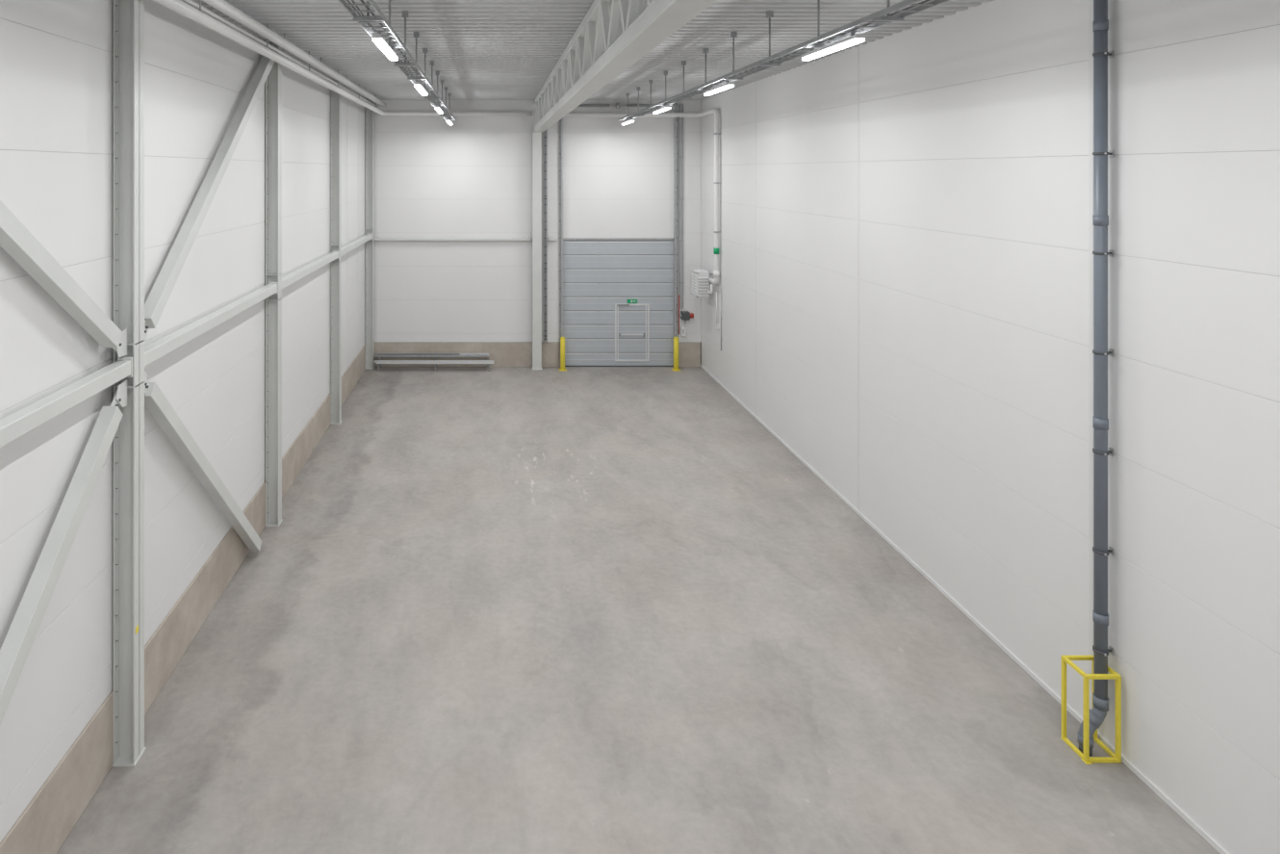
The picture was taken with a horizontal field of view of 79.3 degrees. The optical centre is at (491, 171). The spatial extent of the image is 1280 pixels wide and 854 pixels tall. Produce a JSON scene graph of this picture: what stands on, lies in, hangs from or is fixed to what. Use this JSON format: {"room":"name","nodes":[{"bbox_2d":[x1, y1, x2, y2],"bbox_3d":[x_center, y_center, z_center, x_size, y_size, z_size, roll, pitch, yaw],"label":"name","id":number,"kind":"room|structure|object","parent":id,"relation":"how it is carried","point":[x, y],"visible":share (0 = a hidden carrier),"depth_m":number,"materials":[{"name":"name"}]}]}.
{"room":"empty warehouse","nodes":[
{"label":"empty warehouse","id":0,"kind":"room"},
{"bbox_2d":[0,0,365,843],"bbox_3d":[-4.599,2.160,10.025,0.262,9.680,34.650,0,0,0],"label":"wall","id":1,"kind":"structure","parent":0,"point":[57,56],"depth_m":9.87,"materials":[{"name":"white metal"}]},
{"bbox_2d":[0,344,365,853],"bbox_3d":[-4.485,6.565,10.025,0.050,0.870,34.050,0,0,0],"label":"baseboard","id":2,"kind":"structure","parent":1,"relation":"attached to","point":[46,822],"depth_m":9.96,"materials":[{"name":"concrete"}]},
{"bbox_2d":[373,100,701,342],"bbox_3d":[1.510,2.160,27.200,12.580,9.680,0.300,0,0,0],"label":"wall","id":3,"kind":"structure","parent":0,"point":[472,176],"depth_m":27.05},
{"bbox_2d":[374,236,531,241],"bbox_3d":[-1.395,2.415,26.979,5.590,0.170,0.138,0,0,0],"label":"wall rail","id":4,"kind":"object","parent":3,"relation":"attached to","point":[377,239],"visible":1,"depth_m":26.91,"materials":[{"name":"metal"}]},
{"bbox_2d":[373,342,700,366],"bbox_3d":[1.505,6.565,27.110,11.930,0.870,0.160,0,0,0],"label":"baseboard","id":5,"kind":"structure","parent":3,"relation":"attached to","point":[503,354],"depth_m":27.03,"materials":[{"name":"concrete"}]},
{"bbox_2d":[543,128,547,342],"bbox_3d":[1.920,1.900,26.990,0.120,8.400,0.116,0,0,0],"label":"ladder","id":6,"kind":"object","parent":3,"relation":"attached to","point":[545,137],"visible":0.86,"depth_m":26.95,"materials":[{"name":"metal"}]},
{"bbox_2d":[548,236,557,241],"bbox_3d":[2.170,2.415,26.979,0.300,0.170,0.138,0,0,0],"label":"wall rail","id":7,"kind":"object","parent":3,"relation":"attached to","point":[550,239],"visible":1,"depth_m":26.91,"materials":[{"name":"metal"}]},
{"bbox_2d":[559,102,679,366],"bbox_3d":[4.525,2.270,26.992,4.290,9.460,0.315,0,0,0],"label":"door","id":8,"kind":"structure","parent":3,"relation":"in","point":[599,326],"depth_m":27.06,"materials":[{"name":"metal"}]},
{"bbox_2d":[627,299,637,303],"bbox_3d":[5.025,4.645,27.041,0.350,0.130,0.030,0,0,0],"label":"exit sign","id":9,"kind":"object","parent":8,"relation":"attached to","point":[628,300],"visible":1,"depth_m":27.03,"materials":[{"name":"green plastic"}]},
{"bbox_2d":[677,294,679,333],"bbox_3d":[6.665,5.100,26.959,0.036,1.400,0.175,0,0,0],"label":"guide","id":10,"kind":"object","parent":8,"relation":"attached to","point":[678,294],"visible":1,"depth_m":26.88,"materials":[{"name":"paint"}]},
{"bbox_2d":[678,103,684,307],"bbox_3d":[6.775,1.250,27.023,0.190,7.300,0.047,0,0,0],"label":"pipe","id":11,"kind":"object","parent":3,"relation":"attached to","point":[679,198],"visible":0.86,"depth_m":27.00,"materials":[{"name":"metal"}]},
{"bbox_2d":[680,326,686,335],"bbox_3d":[6.840,5.715,26.981,0.160,0.330,0.132,0,0,0],"label":"control box","id":12,"kind":"object","parent":3,"relation":"attached to","point":[682,328],"visible":1,"depth_m":26.93,"materials":[{"name":"white plastic"}]},
{"bbox_2d":[679,310,693,324],"bbox_3d":[6.940,5.228,26.919,0.480,0.456,0.257,0,0,0],"label":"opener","id":13,"kind":"object","parent":3,"relation":"attached to","point":[684,315],"visible":1,"depth_m":26.79,"materials":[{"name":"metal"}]},
{"bbox_2d":[193,0,994,100],"bbox_3d":[1.510,-2.650,10.120,12.580,0.200,34.840,0,0,0],"label":"ceiling","id":14,"kind":"structure","parent":0,"point":[480,49],"depth_m":14.56,"materials":[{"name":"grey metal"}]},
{"bbox_2d":[183,0,385,107],"bbox_3d":[-3.933,-2.410,9.975,0.355,0.280,33.750,0,0,0],"label":"ceiling pipe","id":15,"kind":"object","parent":14,"relation":"attached to","point":[223,6],"visible":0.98,"depth_m":13.50,"materials":[{"name":"metal"}]},
{"bbox_2d":[154,0,532,115],"bbox_3d":[-1.258,-2.257,9.947,5.355,0.585,33.695,0,0,0],"label":"ceiling pipe","id":16,"kind":"object","parent":14,"relation":"attached to","point":[179,6],"visible":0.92,"depth_m":13.31,"materials":[{"name":"metal"}]},
{"bbox_2d":[337,0,456,121],"bbox_3d":[-1.380,-2.114,9.450,0.340,0.867,32.300,0,0,0],"label":"cable tray","id":17,"kind":"object","parent":14,"relation":"hanging from","point":[363,19],"visible":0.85,"depth_m":11.73,"materials":[{"name":"metal"}]},
{"bbox_2d":[371,31,398,60],"bbox_3d":[-1.380,-1.634,9.870,0.120,0.152,1.600,0,0,0],"label":"ceiling light","id":18,"kind":"object","parent":17,"relation":"attached to","point":[377,38],"visible":1,"depth_m":9.52,"materials":[{"name":"white plastic"}]},
{"bbox_2d":[413,79,427,95],"bbox_3d":[-1.380,-1.634,14.780,0.120,0.152,1.600,0,0,0],"label":"ceiling light","id":19,"kind":"object","parent":17,"relation":"attached to","point":[418,86],"visible":1,"depth_m":14.30,"materials":[{"name":"white plastic"}]},
{"bbox_2d":[434,103,442,113],"bbox_3d":[-1.380,-1.634,19.700,0.120,0.152,1.600,0,0,0],"label":"ceiling light","id":20,"kind":"object","parent":17,"relation":"attached to","point":[437,108],"visible":1,"depth_m":19.09,"materials":[{"name":"white plastic"}]},
{"bbox_2d":[446,117,452,125],"bbox_3d":[-1.380,-1.634,24.600,0.120,0.152,1.600,0,0,0],"label":"ceiling light","id":21,"kind":"object","parent":17,"relation":"attached to","point":[448,120],"visible":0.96,"depth_m":23.99,"materials":[{"name":"white plastic"}]},
{"bbox_2d":[617,0,949,121],"bbox_3d":[4.430,-2.114,9.450,0.340,0.867,32.300,0,0,0],"label":"cable tray","id":22,"kind":"object","parent":14,"relation":"hanging from","point":[761,64],"visible":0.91,"depth_m":11.05,"materials":[{"name":"metal"}]},
{"bbox_2d":[621,117,634,125],"bbox_3d":[4.430,-1.634,24.600,0.120,0.152,1.600,0,0,0],"label":"ceiling light","id":23,"kind":"object","parent":22,"relation":"attached to","point":[631,119],"visible":0.93,"depth_m":24.27,"materials":[{"name":"white plastic"}]},
{"bbox_2d":[652,103,670,113],"bbox_3d":[4.430,-1.634,19.700,0.120,0.152,1.600,0,0,0],"label":"ceiling light","id":24,"kind":"object","parent":22,"relation":"attached to","point":[667,107],"visible":1,"depth_m":19.43,"materials":[{"name":"white plastic"}]},
{"bbox_2d":[703,79,734,95],"bbox_3d":[4.430,-1.634,14.780,0.120,0.152,1.600,0,0,0],"label":"ceiling light","id":25,"kind":"object","parent":22,"relation":"attached to","point":[728,85],"visible":1,"depth_m":14.52,"materials":[{"name":"white plastic"}]},
{"bbox_2d":[801,31,866,60],"bbox_3d":[4.430,-1.634,9.870,0.120,0.152,1.600,0,0,0],"label":"ceiling light","id":26,"kind":"object","parent":22,"relation":"attached to","point":[856,38],"visible":1,"depth_m":9.66,"materials":[{"name":"white plastic"}]},
{"bbox_2d":[56,366,1219,853],"bbox_3d":[1.510,7.100,10.025,12.580,0.200,34.650,0,0,0],"label":"floor","id":27,"kind":"structure","parent":0,"point":[500,609],"depth_m":10.50,"materials":[{"name":"concrete"}]},
{"bbox_2d":[112,0,146,766],"bbox_3d":[-4.327,2.225,9.025,0.265,9.550,0.280,0,0,0],"label":"steel column","id":28,"kind":"structure","parent":27,"relation":"on","point":[129,747],"depth_m":9.02,"materials":[{"name":"grey metal"}]},
{"bbox_2d":[0,378,127,724],"bbox_3d":[-4.315,4.689,6.454,0.170,4.497,4.880,0,0,0],"label":"diagonal brace","id":29,"kind":"object","parent":28,"relation":"attached to","point":[15,648],"visible":1,"depth_m":7.40,"materials":[{"name":"paint"}]},
{"bbox_2d":[0,200,127,357],"bbox_3d":[-4.315,0.043,6.082,0.170,4.234,5.623,0,0,0],"label":"diagonal brace","id":30,"kind":"object","parent":28,"relation":"attached to","point":[15,239],"visible":1,"depth_m":7.40,"materials":[{"name":"paint"}]},
{"bbox_2d":[144,369,261,551],"bbox_3d":[-4.315,4.688,11.534,0.170,4.496,4.756,0,0,0],"label":"diagonal brace","id":31,"kind":"object","parent":28,"relation":"attached to","point":[156,402],"visible":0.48,"depth_m":10.91,"materials":[{"name":"paint"}]},
{"bbox_2d":[144,50,274,344],"bbox_3d":[-4.315,-0.096,11.981,0.170,4.512,5.650,0,0,0],"label":"diagonal brace","id":32,"kind":"object","parent":28,"relation":"attached to","point":[158,297],"visible":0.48,"depth_m":11.12,"materials":[{"name":"paint"}]},
{"bbox_2d":[144,281,277,366],"bbox_3d":[-4.310,2.300,12.025,0.180,0.240,5.740,0,0,0],"label":"wall rail","id":33,"kind":"object","parent":28,"relation":"attached to","point":[166,345],"visible":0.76,"depth_m":11.12,"materials":[{"name":"metal"}]},
{"bbox_2d":[265,43,282,526],"bbox_3d":[-4.327,2.225,15.025,0.265,9.550,0.280,0,0,0],"label":"steel column","id":34,"kind":"structure","parent":27,"relation":"on","point":[273,83],"depth_m":15.02,"materials":[{"name":"grey metal"}]},
{"bbox_2d":[281,250,338,288],"bbox_3d":[-4.310,2.300,18.025,0.180,0.240,5.740,0,0,0],"label":"wall rail","id":35,"kind":"object","parent":34,"relation":"attached to","point":[299,273],"visible":0.77,"depth_m":17.48,"materials":[{"name":"metal"}]},
{"bbox_2d":[330,79,341,424],"bbox_3d":[-4.327,2.225,21.025,0.265,9.550,0.280,0,0,0],"label":"steel column","id":36,"kind":"structure","parent":27,"relation":"on","point":[335,98],"depth_m":21.02,"materials":[{"name":"grey metal"}]},
{"bbox_2d":[341,232,372,255],"bbox_3d":[-4.310,2.300,23.935,0.180,0.240,5.560,0,0,0],"label":"wall rail","id":37,"kind":"object","parent":36,"relation":"attached to","point":[353,244],"visible":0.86,"depth_m":23.66,"materials":[{"name":"metal"}]},
{"bbox_2d":[365,99,374,369],"bbox_3d":[-4.327,2.225,26.845,0.265,9.550,0.280,0,0,0],"label":"steel column","id":38,"kind":"structure","parent":27,"relation":"on","point":[369,113],"depth_m":26.84,"materials":[{"name":"grey metal"}]},
{"bbox_2d":[373,353,493,371],"bbox_3d":[-2.035,6.732,26.720,4.230,0.535,0.580,0,0,0],"label":"rack","id":39,"kind":"object","parent":27,"relation":"on","point":[379,362],"visible":1,"depth_m":26.52,"materials":[{"name":"metal"}]},
{"bbox_2d":[531,131,542,369],"bbox_3d":[1.600,2.810,26.825,0.400,8.380,0.390,0,0,0],"label":"steel column","id":40,"kind":"structure","parent":27,"relation":"on","point":[536,136],"depth_m":26.67,"materials":[{"name":"grey metal"}]},
{"bbox_2d":[534,0,716,131],"bbox_3d":[1.670,-1.965,9.975,0.340,1.150,33.910,0,0,0],"label":"roof truss","id":41,"kind":"object","parent":40,"relation":"on","point":[602,46],"visible":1,"depth_m":10.54,"materials":[{"name":"metal"}]},
{"bbox_2d":[558,336,566,370],"bbox_3d":[2.500,6.420,26.630,0.280,1.160,0.280,0,0,0],"label":"bollard","id":42,"kind":"object","parent":27,"relation":"on","point":[562,339],"visible":1,"depth_m":26.56,"materials":[{"name":"yellow metal"}]},
{"bbox_2d":[671,336,680,370],"bbox_3d":[6.500,6.420,26.630,0.280,1.160,0.280,0,0,0],"label":"bollard","id":43,"kind":"object","parent":27,"relation":"on","point":[676,339],"visible":1,"depth_m":26.55,"materials":[{"name":"yellow metal"}]},
{"bbox_2d":[1061,655,1121,764],"bbox_3d":[7.235,6.485,9.125,0.430,1.030,0.410,0,0,0],"label":"guard","id":44,"kind":"object","parent":27,"relation":"on","point":[1114,757],"visible":0.92,"depth_m":8.96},
{"bbox_2d":[700,0,1279,853],"bbox_3d":[7.622,2.160,10.025,0.256,9.680,34.650,0,0,0],"label":"wall","id":45,"kind":"structure","parent":0,"point":[906,237],"depth_m":10.20,"materials":[{"name":"white metal"}]},
{"bbox_2d":[563,108,720,283],"bbox_3d":[4.722,0.825,25.720,5.544,5.810,2.160,0,0,0],"label":"ceiling pipe","id":46,"kind":"object","parent":45,"relation":"attached to","point":[716,249],"visible":0.99,"depth_m":24.72,"materials":[{"name":"white plastic"}]},
{"bbox_2d":[691,269,713,297],"bbox_3d":[7.207,3.825,25.625,0.574,0.850,1.150,0,0,0],"label":"heater","id":47,"kind":"object","parent":45,"relation":"attached to","point":[700,284],"visible":1,"depth_m":25.53,"materials":[{"name":"white metal"}]},
{"bbox_2d":[716,287,722,354],"bbox_3d":[7.457,4.875,24.805,0.074,2.150,0.490,0,0,0],"label":"conduit","id":48,"kind":"object","parent":45,"relation":"attached to","point":[717,324],"visible":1,"depth_m":24.58,"materials":[{"name":"white plastic"}]},
{"bbox_2d":[700,364,1228,853],"bbox_3d":[7.485,6.965,10.025,0.030,0.070,34.050,0,0,0],"label":"baseboard","id":49,"kind":"structure","parent":45,"relation":"attached to","point":[1128,763],"depth_m":10.79,"materials":[{"name":"white metal"}]},
{"bbox_2d":[1077,0,1113,756],"bbox_3d":[7.288,2.227,9.119,0.412,9.547,0.182,0,0,0],"label":"drain pipe","id":50,"kind":"object","parent":45,"relation":"attached to","point":[1100,23],"visible":0.92,"depth_m":9.08,"materials":[{"name":"plastic"}]},
{"bbox_3d":[-4.328,2.225,3.025,0.265,9.550,0.280,0,0,0],"label":"steel column","id":51,"kind":"structure","parent":0,"visible":0},
{"bbox_2d":[0,357,132,447],"bbox_3d":[-4.310,2.300,6.025,0.180,0.240,5.740,0,0,0],"label":"wall rail","id":52,"kind":"object","parent":51,"relation":"attached to","point":[34,415],"visible":0.98,"depth_m":7.47,"materials":[{"name":"metal"}]}
]}

